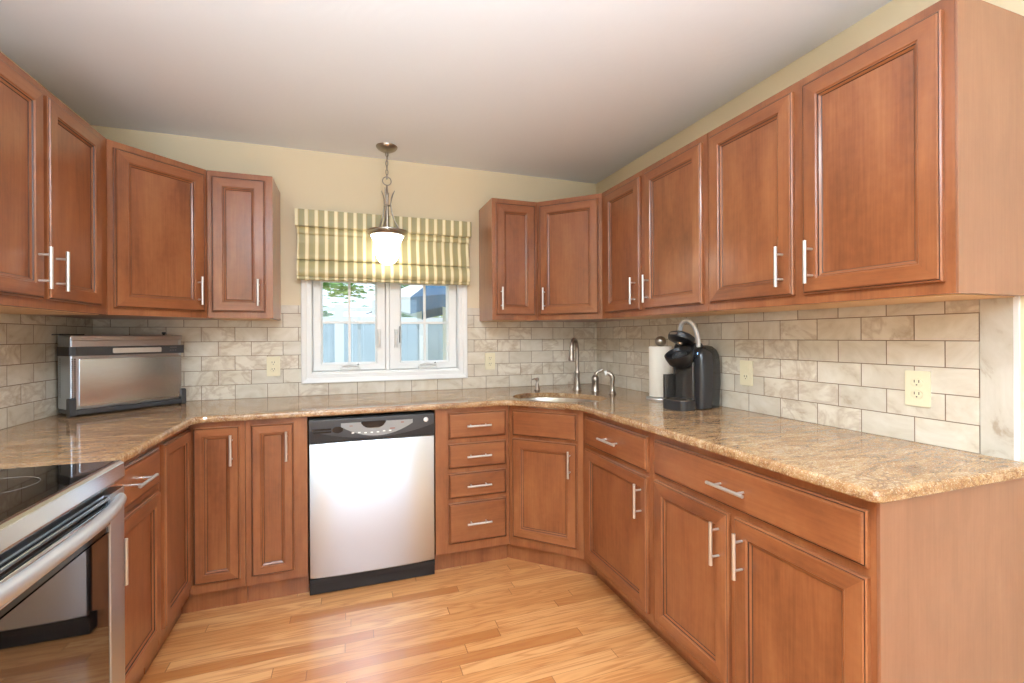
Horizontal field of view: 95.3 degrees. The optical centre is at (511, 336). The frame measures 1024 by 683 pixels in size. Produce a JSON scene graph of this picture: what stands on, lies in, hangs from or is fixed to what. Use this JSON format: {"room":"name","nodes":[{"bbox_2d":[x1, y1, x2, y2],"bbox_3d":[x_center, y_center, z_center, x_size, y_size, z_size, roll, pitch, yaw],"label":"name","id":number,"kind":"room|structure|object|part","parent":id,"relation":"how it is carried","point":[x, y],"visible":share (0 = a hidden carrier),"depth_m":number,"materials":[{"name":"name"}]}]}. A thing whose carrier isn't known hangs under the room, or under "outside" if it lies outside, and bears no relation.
{"room":"kitchen","nodes":[
{"label":"kitchen","id":0,"kind":"room"},
{"bbox_2d":[0,51,90,427],"bbox_3d":[-1.245,0.070,-0.600,0.160,2.410,6.812,0,0,-19],"label":"wall","id":1,"kind":"structure","parent":0,"point":[0,51],"depth_m":2.09,"materials":[{"name":"beige paint"}]},
{"bbox_2d":[0,313,92,429],"bbox_3d":[-1.900,0.136,1.524,0.008,0.458,2.050,0,0,-19],"label":"tile backsplash","id":2,"kind":"structure","parent":1,"relation":"attached to","point":[28,348],"depth_m":2.00,"materials":[{"name":"beige tile"}]},
{"bbox_2d":[0,52,106,314],"bbox_3d":[-1.728,-0.474,1.569,0.364,0.764,0.859,0,0,-19],"label":"upper cabinet","id":3,"kind":"object","parent":1,"relation":"attached to","point":[53,194],"visible":1,"depth_m":1.60,"materials":[{"name":"brown wood"}]},
{"bbox_3d":[-1.526,-0.477,1.401,0.018,0.698,0.365,0,0,-19],"label":"door","id":4,"kind":"part","parent":3,"relation":"part of","materials":[{"name":"brown wood"}]},
{"bbox_3d":[-1.546,-0.229,1.548,0.038,0.140,0.011,0,0,-19],"label":"handle","id":5,"kind":"part","parent":3,"relation":"part of","materials":[{"name":"silver metal"}]},
{"bbox_3d":[-1.579,-0.228,1.641,0.038,0.140,0.011,0,0,-19],"label":"handle","id":6,"kind":"part","parent":3,"relation":"part of","materials":[{"name":"silver metal"}]},
{"bbox_3d":[-1.655,-0.476,1.768,0.018,0.698,0.362,0,0,-19],"label":"door","id":7,"kind":"part","parent":3,"relation":"part of","materials":[{"name":"brown wood"}]},
{"bbox_2d":[25,139,218,319],"bbox_3d":[-1.855,-0.474,2.304,0.611,0.761,0.606,0,0,-19],"label":"upper cabinet","id":8,"kind":"object","parent":1,"relation":"attached to","point":[157,204],"visible":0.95,"depth_m":2.18,"materials":[{"name":"brown wood"}]},
{"bbox_3d":[-1.651,-0.476,2.205,0.018,0.698,0.383,0,0,26],"label":"door","id":9,"kind":"part","parent":8,"relation":"part of","materials":[{"name":"brown wood"}]},
{"bbox_3d":[-1.557,-0.228,2.333,0.038,0.140,0.011,0,0,26],"label":"handle","id":10,"kind":"part","parent":8,"relation":"part of","materials":[{"name":"silver metal"}]},
{"bbox_2d":[91,125,595,393],"bbox_3d":[-0.828,0.068,3.071,3.055,2.410,0.160,0,0,-19],"label":"wall","id":11,"kind":"structure","parent":0,"point":[304,179],"depth_m":2.92,"materials":[{"name":"beige paint"}]},
{"bbox_2d":[207,170,280,320],"bbox_3d":[-1.466,-0.475,2.568,0.303,0.764,0.364,0,0,-19],"label":"upper cabinet","id":12,"kind":"object","parent":11,"relation":"attached to","point":[244,235],"visible":1,"depth_m":2.45,"materials":[{"name":"brown wood"}]},
{"bbox_3d":[-1.428,-0.477,2.438,0.246,0.698,0.018,0,0,-19],"label":"door","id":13,"kind":"part","parent":12,"relation":"part of","materials":[{"name":"brown wood"}]},
{"bbox_3d":[-1.329,-0.230,2.443,0.011,0.140,0.038,0,0,-19],"label":"handle","id":14,"kind":"part","parent":12,"relation":"part of","materials":[{"name":"silver metal"}]},
{"bbox_2d":[93,305,596,400],"bbox_3d":[-0.800,0.084,2.991,3.039,0.549,0.008,0,0,-19],"label":"tile backsplash","id":15,"kind":"structure","parent":11,"relation":"attached to","point":[221,359],"depth_m":2.81,"materials":[{"name":"beige tile"}]},
{"bbox_2d":[267,356,279,375],"bbox_3d":[-1.415,0.177,2.767,0.072,0.116,0.009,0,0,-19],"label":"wall outlet","id":16,"kind":"object","parent":15,"relation":"attached to","point":[273,363],"visible":1,"depth_m":2.77,"materials":[{"name":"beige plastic"}]},
{"bbox_2d":[485,353,494,369],"bbox_3d":[-0.151,0.170,3.210,0.072,0.116,0.009,0,0,-19],"label":"wall outlet","id":17,"kind":"object","parent":15,"relation":"attached to","point":[489,357],"visible":1,"depth_m":3.21,"materials":[{"name":"beige plastic"}]},
{"bbox_2d":[295,208,471,284],"bbox_3d":[-0.781,-0.546,2.938,1.063,0.416,0.075,0,0,-19],"label":"roman shade","id":18,"kind":"object","parent":11,"relation":"attached to","point":[331,245],"visible":0.79,"depth_m":2.89,"materials":[{"name":"beige fabric"}]},
{"bbox_2d":[301,280,467,383],"bbox_3d":[-0.816,-0.214,3.062,1.027,0.996,0.187,0,0,-19],"label":"window","id":19,"kind":"structure","parent":11,"relation":"in","point":[388,365],"depth_m":3.02,"materials":[{"name":"white paint"}]},
{"bbox_3d":[-1.035,-0.214,2.977,0.434,0.855,0.052,0,0,-19],"label":"sash","id":20,"kind":"part","parent":19,"relation":"part of","materials":[{"name":"white paint"}]},
{"bbox_3d":[-0.598,-0.216,3.130,0.444,0.855,0.052,0,0,-19],"label":"sash","id":21,"kind":"part","parent":19,"relation":"part of","materials":[{"name":"white paint"}]},
{"bbox_2d":[479,198,537,321],"bbox_3d":[-0.022,-0.483,3.074,0.304,0.764,0.364,0,0,-19],"label":"upper cabinet","id":22,"kind":"object","parent":11,"relation":"attached to","point":[507,228],"visible":1,"depth_m":2.96,"materials":[{"name":"brown wood"}]},
{"bbox_3d":[-0.060,-0.237,2.887,0.011,0.140,0.038,0,0,-19],"label":"handle","id":23,"kind":"part","parent":22,"relation":"part of","materials":[{"name":"silver metal"}]},
{"bbox_3d":[0.024,-0.485,2.947,0.259,0.698,0.018,0,0,-19],"label":"door","id":24,"kind":"part","parent":22,"relation":"part of","materials":[{"name":"brown wood"}]},
{"bbox_2d":[309,410,432,450],"bbox_3d":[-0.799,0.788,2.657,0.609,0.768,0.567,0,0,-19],"label":"control panel","id":25,"kind":"object","parent":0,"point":[422,411],"depth_m":2.39,"materials":[{"name":"black plastic"}]},
{"bbox_2d":[139,557,707,682],"bbox_3d":[0.279,1.317,-0.068,3.375,0.100,6.812,0,0,-19],"label":"floor","id":26,"kind":"structure","parent":0,"point":[507,620],"depth_m":1.97,"materials":[{"name":"brown wood"}]},
{"bbox_2d":[0,460,126,682],"bbox_3d":[-1.282,0.817,0.899,0.699,0.917,0.758,0,0,-19],"label":"range","id":27,"kind":"object","parent":26,"relation":"on","point":[62,560],"visible":1,"depth_m":1.09,"materials":[{"name":"silver metal"}]},
{"bbox_3d":[-1.314,0.367,0.889,0.625,0.016,0.754,0,0,-19],"label":"cooktop glass","id":28,"kind":"part","parent":27,"relation":"part of","materials":[{"name":"black glass"}]},
{"bbox_2d":[110,444,160,682],"bbox_3d":[-1.528,0.835,1.465,0.659,0.884,0.463,0,0,-19],"label":"base cabinet","id":29,"kind":"object","parent":26,"relation":"on","point":[142,507],"visible":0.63,"depth_m":1.61,"materials":[{"name":"brown wood"}]},
{"bbox_3d":[-1.178,0.680,1.404,0.038,0.140,0.011,0,0,-19],"label":"handle","id":30,"kind":"part","parent":29,"relation":"part of","materials":[{"name":"silver metal"}]},
{"bbox_3d":[-1.263,0.485,1.559,0.018,0.135,0.420,0,0,-19],"label":"drawer","id":31,"kind":"part","parent":29,"relation":"part of","materials":[{"name":"brown wood"}]},
{"bbox_3d":[-1.261,0.854,1.559,0.018,0.553,0.420,0,0,-19],"label":"door","id":32,"kind":"part","parent":29,"relation":"part of","materials":[{"name":"brown wood"}]},
{"bbox_3d":[-1.237,0.485,1.568,0.038,0.011,0.140,0,0,-19],"label":"handle","id":33,"kind":"part","parent":29,"relation":"part of","materials":[{"name":"silver metal"}]},
{"bbox_2d":[144,421,247,673],"bbox_3d":[-1.685,0.836,2.170,0.829,0.884,0.967,0,0,-19],"label":"base cabinet","id":34,"kind":"object","parent":26,"relation":"on","point":[202,484],"visible":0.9,"depth_m":2.13,"materials":[{"name":"brown wood"}]},
{"bbox_3d":[-1.399,0.775,1.951,0.018,0.712,0.320,0,0,-19],"label":"door","id":35,"kind":"part","parent":34,"relation":"part of","materials":[{"name":"brown wood"}]},
{"bbox_3d":[-1.359,0.774,2.147,0.185,0.712,0.018,0,0,-19],"label":"door","id":36,"kind":"part","parent":34,"relation":"part of","materials":[{"name":"brown wood"}]},
{"bbox_3d":[-1.291,0.522,2.142,0.011,0.140,0.038,0,0,-19],"label":"handle","id":37,"kind":"part","parent":34,"relation":"part of","materials":[{"name":"silver metal"}]},
{"bbox_2d":[0,384,1023,503],"bbox_3d":[-0.406,0.371,1.870,3.038,0.030,2.368,0,0,-19],"label":"countertop","id":38,"kind":"structure","parent":34,"relation":"on","point":[872,468],"depth_m":1.69,"materials":[{"name":"beige stone"}]},
{"bbox_2d":[51,332,185,417],"bbox_3d":[-1.943,0.171,2.327,0.156,0.388,0.507,0,0,27],"label":"toaster oven","id":39,"kind":"object","parent":38,"relation":"on","point":[97,373],"visible":1,"depth_m":2.25,"materials":[{"name":"silver metal"}]},
{"bbox_3d":[-1.940,0.007,2.337,0.134,0.027,0.459,0,0,27],"label":"trim","id":40,"kind":"part","parent":39,"relation":"part of","materials":[{"name":"silver metal"}]},
{"bbox_3d":[-1.875,0.211,2.316,0.005,0.217,0.429,0,0,27],"label":"panel","id":41,"kind":"part","parent":39,"relation":"part of","materials":[{"name":"silver metal"}]},
{"bbox_2d":[532,377,539,389],"bbox_3d":[0.158,0.312,3.080,0.058,0.082,0.040,0,0,1],"label":"soap dispenser","id":42,"kind":"object","parent":38,"relation":"on","point":[537,378],"visible":1,"depth_m":3.07,"materials":[{"name":"silver metal"}]},
{"bbox_2d":[522,397,596,408],"bbox_3d":[0.271,0.480,2.711,0.586,0.192,0.416,0,0,26],"label":"sink","id":43,"kind":"object","parent":38,"relation":"in","point":[541,398],"visible":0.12,"depth_m":2.90,"materials":[{"name":"silver metal"}]},
{"bbox_2d":[568,338,581,389],"bbox_3d":[0.405,0.179,3.018,0.056,0.345,0.164,0,0,26],"label":"kitchen faucet","id":44,"kind":"object","parent":38,"relation":"on","point":[577,386],"visible":1,"depth_m":3.05,"materials":[{"name":"silver metal"}]},
{"bbox_2d":[591,368,602,390],"bbox_3d":[0.548,0.278,3.008,0.077,0.145,0.053,0,0,3],"label":"lever","id":45,"kind":"object","parent":38,"relation":"on","point":[595,379],"visible":1,"depth_m":2.99,"materials":[{"name":"silver metal"}]},
{"bbox_3d":[0.537,0.298,3.008,0.054,0.106,0.053,0,0,3],"label":"lever","id":46,"kind":"part","parent":45,"relation":"part of","materials":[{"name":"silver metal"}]},
{"bbox_2d":[604,370,615,393],"bbox_3d":[0.602,0.279,2.858,0.072,0.144,0.048,0,0,16],"label":"sprayer","id":47,"kind":"object","parent":38,"relation":"on","point":[607,373],"visible":1,"depth_m":2.84,"materials":[{"name":"silver metal"}]},
{"bbox_2d":[646,336,673,400],"bbox_3d":[0.834,0.173,2.618,0.160,0.352,0.160,0,0,-19],"label":"paper towel holder","id":48,"kind":"object","parent":38,"relation":"on","point":[660,341],"visible":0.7,"depth_m":2.59,"materials":[{"name":"silver metal"}]},
{"bbox_2d":[649,346,672,396],"bbox_3d":[0.834,0.195,2.618,0.126,0.278,0.126,0,0,-19],"label":"paper towel roll","id":49,"kind":"object","parent":48,"relation":"on","point":[658,365],"visible":0.84,"depth_m":2.57,"materials":[{"name":"white paper"}]},
{"bbox_2d":[663,318,720,411],"bbox_3d":[0.864,0.131,2.284,0.286,0.437,0.180,0,0,-33],"label":"coffee maker","id":50,"kind":"object","parent":38,"relation":"on","point":[694,383],"visible":1,"depth_m":2.23,"materials":[{"name":"black plastic"}]},
{"bbox_2d":[664,347,693,369],"bbox_3d":[0.803,0.103,2.236,0.133,0.111,0.136,0,0,-19],"label":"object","id":51,"kind":"object","parent":50,"relation":"on","point":[680,358],"depth_m":2.22,"materials":[{"name":"grey plastic"}]},
{"bbox_2d":[663,397,695,411],"bbox_3d":[0.806,0.326,2.245,0.126,0.048,0.146,0,0,-19],"label":"drip tray","id":52,"kind":"object","parent":50,"relation":"on","point":[684,404],"depth_m":2.20,"materials":[{"name":"black plastic"}]},
{"bbox_3d":[0.815,0.008,2.245,0.120,0.074,0.126,0,0,-33],"label":"lid","id":53,"kind":"part","parent":50,"relation":"part of","materials":[{"name":"black plastic"}]},
{"bbox_2d":[674,343,702,357],"bbox_3d":[0.865,0.066,2.285,0.070,0.070,0.112,0,0,-33],"label":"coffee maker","id":54,"kind":"object","parent":50,"relation":"attached to","point":[697,348],"depth_m":2.23,"materials":[{"name":"black plastic"}]},
{"bbox_3d":[0.853,-0.018,2.258,0.057,0.139,0.115,0,0,-33],"label":"lift handle","id":55,"kind":"part","parent":50,"relation":"part of","materials":[{"name":"silver metal"}]},
{"bbox_2d":[245,417,309,601],"bbox_3d":[-1.216,0.833,2.496,0.268,0.884,0.659,0,0,-19],"label":"base cabinet","id":56,"kind":"object","parent":26,"relation":"on","point":[277,453],"visible":0.8,"depth_m":2.23,"materials":[{"name":"brown wood"}]},
{"bbox_3d":[-1.140,0.773,2.224,0.183,0.712,0.018,0,0,-19],"label":"door","id":57,"kind":"part","parent":56,"relation":"part of","materials":[{"name":"brown wood"}]},
{"bbox_3d":[-1.073,0.521,2.218,0.011,0.140,0.038,0,0,-19],"label":"handle","id":58,"kind":"part","parent":56,"relation":"part of","materials":[{"name":"silver metal"}]},
{"bbox_2d":[309,410,434,594],"bbox_3d":[-0.793,0.836,2.640,0.613,0.864,0.604,0,0,-19],"label":"dishwasher","id":59,"kind":"object","parent":26,"relation":"on","point":[372,474],"visible":1,"depth_m":2.35,"materials":[{"name":"silver metal"}]},
{"bbox_3d":[-0.782,1.229,2.617,0.613,0.078,0.512,0,0,-19],"label":"kick plate","id":60,"kind":"part","parent":59,"relation":"part of","materials":[{"name":"black plastic"}]},
{"bbox_3d":[-0.699,0.443,2.355,0.120,0.034,0.002,0,0,-19],"label":"pocket handle","id":61,"kind":"part","parent":59,"relation":"part of","materials":[{"name":"black"}]},
{"bbox_2d":[432,406,508,569],"bbox_3d":[-0.302,0.828,2.817,0.415,0.884,0.659,0,0,-19],"label":"base cabinet","id":62,"kind":"object","parent":26,"relation":"on","point":[471,445],"visible":0.8,"depth_m":2.54,"materials":[{"name":"brown wood"}]},
{"bbox_3d":[-0.188,0.482,2.558,0.327,0.142,0.018,0,0,-19],"label":"drawer","id":63,"kind":"part","parent":62,"relation":"part of","materials":[{"name":"brown wood"}]},
{"bbox_3d":[-0.188,0.646,2.558,0.327,0.135,0.018,0,0,-19],"label":"drawer","id":64,"kind":"part","parent":62,"relation":"part of","materials":[{"name":"brown wood"}]},
{"bbox_3d":[-0.187,0.806,2.558,0.327,0.135,0.018,0,0,-19],"label":"drawer","id":65,"kind":"part","parent":62,"relation":"part of","materials":[{"name":"brown wood"}]},
{"bbox_3d":[-0.185,1.009,2.558,0.327,0.220,0.018,0,0,-19],"label":"drawer","id":66,"kind":"part","parent":62,"relation":"part of","materials":[{"name":"brown wood"}]},
{"bbox_3d":[-0.179,0.482,2.531,0.135,0.011,0.038,0,0,-19],"label":"handle","id":67,"kind":"part","parent":62,"relation":"part of","materials":[{"name":"silver metal"}]},
{"bbox_3d":[-0.178,0.646,2.531,0.135,0.011,0.038,0,0,-19],"label":"handle","id":68,"kind":"part","parent":62,"relation":"part of","materials":[{"name":"silver metal"}]},
{"bbox_3d":[-0.177,0.806,2.531,0.135,0.011,0.038,0,0,-19],"label":"handle","id":69,"kind":"part","parent":62,"relation":"part of","materials":[{"name":"silver metal"}]},
{"bbox_3d":[-0.176,1.009,2.531,0.135,0.011,0.038,0,0,-19],"label":"handle","id":70,"kind":"part","parent":62,"relation":"part of","materials":[{"name":"silver metal"}]},
{"bbox_2d":[507,406,596,575],"bbox_3d":[0.365,0.824,2.920,0.908,0.884,0.907,0,0,-19],"label":"base cabinet","id":71,"kind":"object","parent":26,"relation":"on","point":[546,493],"visible":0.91,"depth_m":2.53,"materials":[{"name":"brown wood"}]},
{"bbox_3d":[0.172,0.842,2.528,0.374,0.550,0.018,0,0,26],"label":"door","id":72,"kind":"part","parent":71,"relation":"part of","materials":[{"name":"brown wood"}]},
{"bbox_3d":[0.295,0.670,2.437,0.011,0.140,0.038,0,0,26],"label":"handle","id":73,"kind":"part","parent":71,"relation":"part of","materials":[{"name":"silver metal"}]},
{"bbox_2d":[583,412,669,645],"bbox_3d":[0.730,0.822,2.251,0.659,0.884,0.595,0,0,-19],"label":"base cabinet","id":74,"kind":"object","parent":26,"relation":"on","point":[618,458],"visible":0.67,"depth_m":2.09,"materials":[{"name":"brown wood"}]},
{"bbox_3d":[0.439,0.482,2.137,0.038,0.011,0.150,0,0,-19],"label":"handle","id":75,"kind":"part","parent":74,"relation":"part of","materials":[{"name":"silver metal"}]},
{"bbox_3d":[0.465,0.482,2.146,0.018,0.143,0.525,0,0,-19],"label":"drawer","id":76,"kind":"part","parent":74,"relation":"part of","materials":[{"name":"brown wood"}]},
{"bbox_3d":[0.467,0.852,2.146,0.018,0.557,0.525,0,0,-19],"label":"door","id":77,"kind":"part","parent":74,"relation":"part of","materials":[{"name":"brown wood"}]},
{"bbox_3d":[0.515,0.677,1.923,0.038,0.140,0.011,0,0,-19],"label":"handle","id":78,"kind":"part","parent":74,"relation":"part of","materials":[{"name":"silver metal"}]},
{"bbox_2d":[653,434,1023,682],"bbox_3d":[0.969,0.821,1.568,0.659,0.884,0.849,0,0,-19],"label":"base cabinet","id":79,"kind":"object","parent":26,"relation":"on","point":[761,575],"visible":0.83,"depth_m":1.24,"materials":[{"name":"brown wood"}]},
{"bbox_3d":[0.633,0.849,1.674,0.018,0.561,0.382,0,0,-19],"label":"door","id":80,"kind":"part","parent":79,"relation":"part of","materials":[{"name":"brown wood"}]},
{"bbox_3d":[0.657,0.672,1.518,0.038,0.140,0.011,0,0,-19],"label":"handle","id":81,"kind":"part","parent":79,"relation":"part of","materials":[{"name":"silver metal"}]},
{"bbox_3d":[0.674,0.478,1.464,0.038,0.011,0.150,0,0,-19],"label":"handle","id":82,"kind":"part","parent":79,"relation":"part of","materials":[{"name":"silver metal"}]},
{"bbox_3d":[0.689,0.672,1.427,0.038,0.140,0.011,0,0,-19],"label":"handle","id":83,"kind":"part","parent":79,"relation":"part of","materials":[{"name":"silver metal"}]},
{"bbox_3d":[0.701,0.478,1.474,0.018,0.137,0.806,0,0,-19],"label":"drawer","id":84,"kind":"part","parent":79,"relation":"part of","materials":[{"name":"brown wood"}]},
{"bbox_3d":[0.770,0.848,1.282,0.018,0.561,0.399,0,0,-19],"label":"door","id":85,"kind":"part","parent":79,"relation":"part of","materials":[{"name":"brown wood"}]},
{"bbox_3d":[1.135,0.820,1.180,0.602,0.884,0.008,0,0,-19],"label":"panel","id":86,"kind":"part","parent":79,"relation":"part of","materials":[{"name":"brown wood"}]},
{"bbox_2d":[0,0,891,183],"bbox_3d":[0.265,-1.204,-0.068,3.375,0.120,6.812,0,0,-19],"label":"ceiling","id":87,"kind":"structure","parent":0,"point":[569,90],"depth_m":1.97,"materials":[{"name":"white paint"}]},
{"bbox_2d":[367,142,406,264],"bbox_3d":[-0.748,-0.783,2.794,0.234,0.710,0.238,0,0,-19],"label":"pendant lamp","id":88,"kind":"object","parent":87,"relation":"hanging from","point":[387,240],"visible":1,"depth_m":2.75,"materials":[{"name":"white glass"}]},
{"bbox_3d":[-0.795,-0.756,2.823,0.074,0.252,0.008,0,0,30],"label":"curved arm","id":89,"kind":"part","parent":88,"relation":"part of","materials":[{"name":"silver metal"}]},
{"bbox_3d":[-0.749,-0.756,2.742,0.008,0.251,0.074,0,0,0],"label":"curved arm","id":90,"kind":"part","parent":88,"relation":"part of","materials":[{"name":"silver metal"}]},
{"bbox_3d":[-0.749,-0.766,2.796,0.038,0.286,0.037,0,0,-19],"label":"stem","id":91,"kind":"part","parent":88,"relation":"part of","materials":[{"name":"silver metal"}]},
{"bbox_3d":[-0.750,-1.025,2.796,0.016,0.172,0.016,0,0,9],"label":"chain","id":92,"kind":"part","parent":88,"relation":"part of","materials":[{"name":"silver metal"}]},
{"bbox_3d":[-0.747,-0.514,2.796,0.192,0.173,0.192,0,0,-19],"label":"lamp shade","id":93,"kind":"part","parent":88,"relation":"part of","materials":[{"name":"white glass"}]},
{"bbox_3d":[-0.702,-0.756,2.823,0.074,0.251,0.008,0,0,-30],"label":"curved arm","id":94,"kind":"part","parent":88,"relation":"part of","materials":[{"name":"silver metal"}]},
{"bbox_2d":[596,0,1023,461],"bbox_3d":[1.789,0.053,0.463,0.160,2.410,6.812,0,0,-19],"label":"wall","id":95,"kind":"structure","parent":0,"point":[894,12],"depth_m":1.91,"materials":[{"name":"beige paint"}]},
{"bbox_2d":[525,193,639,321],"bbox_3d":[0.448,-0.487,3.111,0.610,0.761,0.606,0,0,-19],"label":"upper cabinet","id":96,"kind":"object","parent":95,"relation":"attached to","point":[569,230],"visible":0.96,"depth_m":2.91,"materials":[{"name":"brown wood"}]},
{"bbox_3d":[0.199,-0.238,2.948,0.011,0.140,0.038,0,0,26],"label":"handle","id":97,"kind":"part","parent":96,"relation":"part of","materials":[{"name":"silver metal"}]},
{"bbox_3d":[0.350,-0.487,2.905,0.384,0.698,0.018,0,0,26],"label":"door","id":98,"kind":"part","parent":96,"relation":"part of","materials":[{"name":"brown wood"}]},
{"bbox_2d":[602,133,757,318],"bbox_3d":[0.810,-0.488,2.448,0.364,0.764,0.880,0,0,-19],"label":"upper cabinet","id":99,"kind":"object","parent":95,"relation":"attached to","point":[655,236],"visible":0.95,"depth_m":2.29,"materials":[{"name":"brown wood"}]},
{"bbox_3d":[0.612,-0.488,2.604,0.018,0.698,0.352,0,0,-19],"label":"door","id":100,"kind":"part","parent":99,"relation":"part of","materials":[{"name":"brown wood"}]},
{"bbox_3d":[0.633,-0.240,2.462,0.038,0.140,0.011,0,0,-19],"label":"handle","id":101,"kind":"part","parent":99,"relation":"part of","materials":[{"name":"silver metal"}]},
{"bbox_3d":[0.671,-0.241,2.355,0.038,0.140,0.011,0,0,-19],"label":"handle","id":102,"kind":"part","parent":99,"relation":"part of","materials":[{"name":"silver metal"}]},
{"bbox_3d":[0.752,-0.489,2.205,0.018,0.698,0.408,0,0,-19],"label":"door","id":103,"kind":"part","parent":99,"relation":"part of","materials":[{"name":"brown wood"}]},
{"bbox_2d":[597,296,1020,461],"bbox_3d":[1.022,0.119,2.396,0.008,0.458,2.337,0,0,-19],"label":"tile backsplash","id":104,"kind":"structure","parent":95,"relation":"attached to","point":[843,368],"depth_m":1.66,"materials":[{"name":"beige tile"}]},
{"bbox_2d":[740,360,752,385],"bbox_3d":[1.091,0.170,2.175,0.009,0.116,0.072,0,0,-19],"label":"wall outlet","id":105,"kind":"object","parent":104,"relation":"attached to","point":[746,367],"visible":1,"depth_m":2.17,"materials":[{"name":"beige plastic"}]},
{"bbox_2d":[905,370,930,407],"bbox_3d":[1.321,0.170,1.520,0.009,0.116,0.072,0,0,-19],"label":"wall outlet","id":106,"kind":"object","parent":104,"relation":"attached to","point":[917,383],"visible":1,"depth_m":1.52,"materials":[{"name":"beige plastic"}]},
{"bbox_2d":[911,378,922,386],"bbox_3d":[1.319,0.150,1.519,0.003,0.029,0.034,0,0,-19],"label":"receptacle","id":107,"kind":"object","parent":106,"relation":"attached to","point":[915,382],"depth_m":1.52,"materials":[{"name":"beige plastic"}]},
{"bbox_2d":[911,390,922,398],"bbox_3d":[1.319,0.189,1.519,0.003,0.029,0.034,0,0,-19],"label":"receptacle","id":108,"kind":"object","parent":106,"relation":"attached to","point":[915,394],"depth_m":1.52,"materials":[{"name":"beige plastic"}]},
{"bbox_3d":[1.407,0.117,1.299,0.008,0.458,0.012,0,0,-19],"label":"edge trim","id":109,"kind":"part","parent":104,"relation":"part of","materials":[{"name":"white paint"}]},
{"bbox_2d":[708,0,1023,311],"bbox_3d":[1.099,-0.489,1.623,0.364,0.764,0.864,0,0,-19],"label":"upper cabinet","id":110,"kind":"object","parent":95,"relation":"attached to","point":[891,172],"visible":1,"depth_m":1.33,"materials":[{"name":"brown wood"}]},
{"bbox_3d":[0.900,-0.490,1.783,0.018,0.698,0.388,0,0,-19],"label":"door","id":111,"kind":"part","parent":110,"relation":"part of","materials":[{"name":"brown wood"}]},
{"bbox_3d":[0.927,-0.242,1.624,0.038,0.140,0.011,0,0,-19],"label":"handle","id":112,"kind":"part","parent":110,"relation":"part of","materials":[{"name":"silver metal"}]},
{"bbox_3d":[0.963,-0.242,1.520,0.038,0.140,0.011,0,0,-19],"label":"handle","id":113,"kind":"part","parent":110,"relation":"part of","materials":[{"name":"silver metal"}]},
{"bbox_3d":[1.041,-0.491,1.381,0.018,0.698,0.388,0,0,-19],"label":"door","id":114,"kind":"part","parent":110,"relation":"part of","materials":[{"name":"brown wood"}]},
{"bbox_3d":[1.267,-0.491,1.228,0.307,0.761,0.005,0,0,-19],"label":"panel","id":115,"kind":"part","parent":110,"relation":"part of","materials":[{"name":"brown wood"}]},
{"label":"outside","id":116,"kind":"structure","parent":0,"visible":0},
{"bbox_3d":[-3.223,1.686,12.251,30.000,0.100,18.738,0,0,-19],"label":"lawn","id":117,"kind":"structure","parent":116,"visible":0},
{"bbox_2d":[323,305,442,362],"bbox_3d":[-1.279,0.595,6.756,10.048,2.060,0.100,0,0,-19],"label":"fence","id":118,"kind":"object","parent":117,"relation":"on","point":[335,336],"visible":0.02,"depth_m":6.48,"materials":[{"name":"plastic"}]},
{"bbox_3d":[-2.358,0.601,6.378,0.120,2.060,0.100,0,0,-19],"label":"fence post","id":119,"kind":"part","parent":118,"relation":"part of","materials":[{"name":"white paint"}]},
{"bbox_3d":[-1.307,-0.380,6.748,10.000,0.050,0.040,0,0,-19],"label":"lattice rail","id":120,"kind":"part","parent":118,"relation":"part of","materials":[{"name":"white paint"}]},
{"bbox_3d":[-1.306,-0.235,6.748,10.000,0.080,0.060,0,0,-19],"label":"rail","id":121,"kind":"part","parent":118,"relation":"part of","materials":[{"name":"white paint"}]},
{"bbox_3d":[-1.282,0.595,6.755,0.120,2.060,0.100,0,0,-19],"label":"fence post","id":122,"kind":"part","parent":118,"relation":"part of","materials":[{"name":"white paint"}]},
{"bbox_2d":[323,282,442,317],"bbox_3d":[-2.191,-0.410,8.365,3.466,4.090,3.022,0,0,-19],"label":"leafy tree","id":123,"kind":"object","parent":117,"relation":"on","point":[343,290],"visible":0.06,"depth_m":8.85,"materials":[{"name":"green plant"}]},
{"bbox_2d":[372,285,445,359],"bbox_3d":[-0.754,0.442,5.245,1.478,2.360,1.478,0,0,-7],"label":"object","id":124,"kind":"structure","parent":117,"relation":"on","point":[411,295],"depth_m":4.58,"materials":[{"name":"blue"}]}
]}

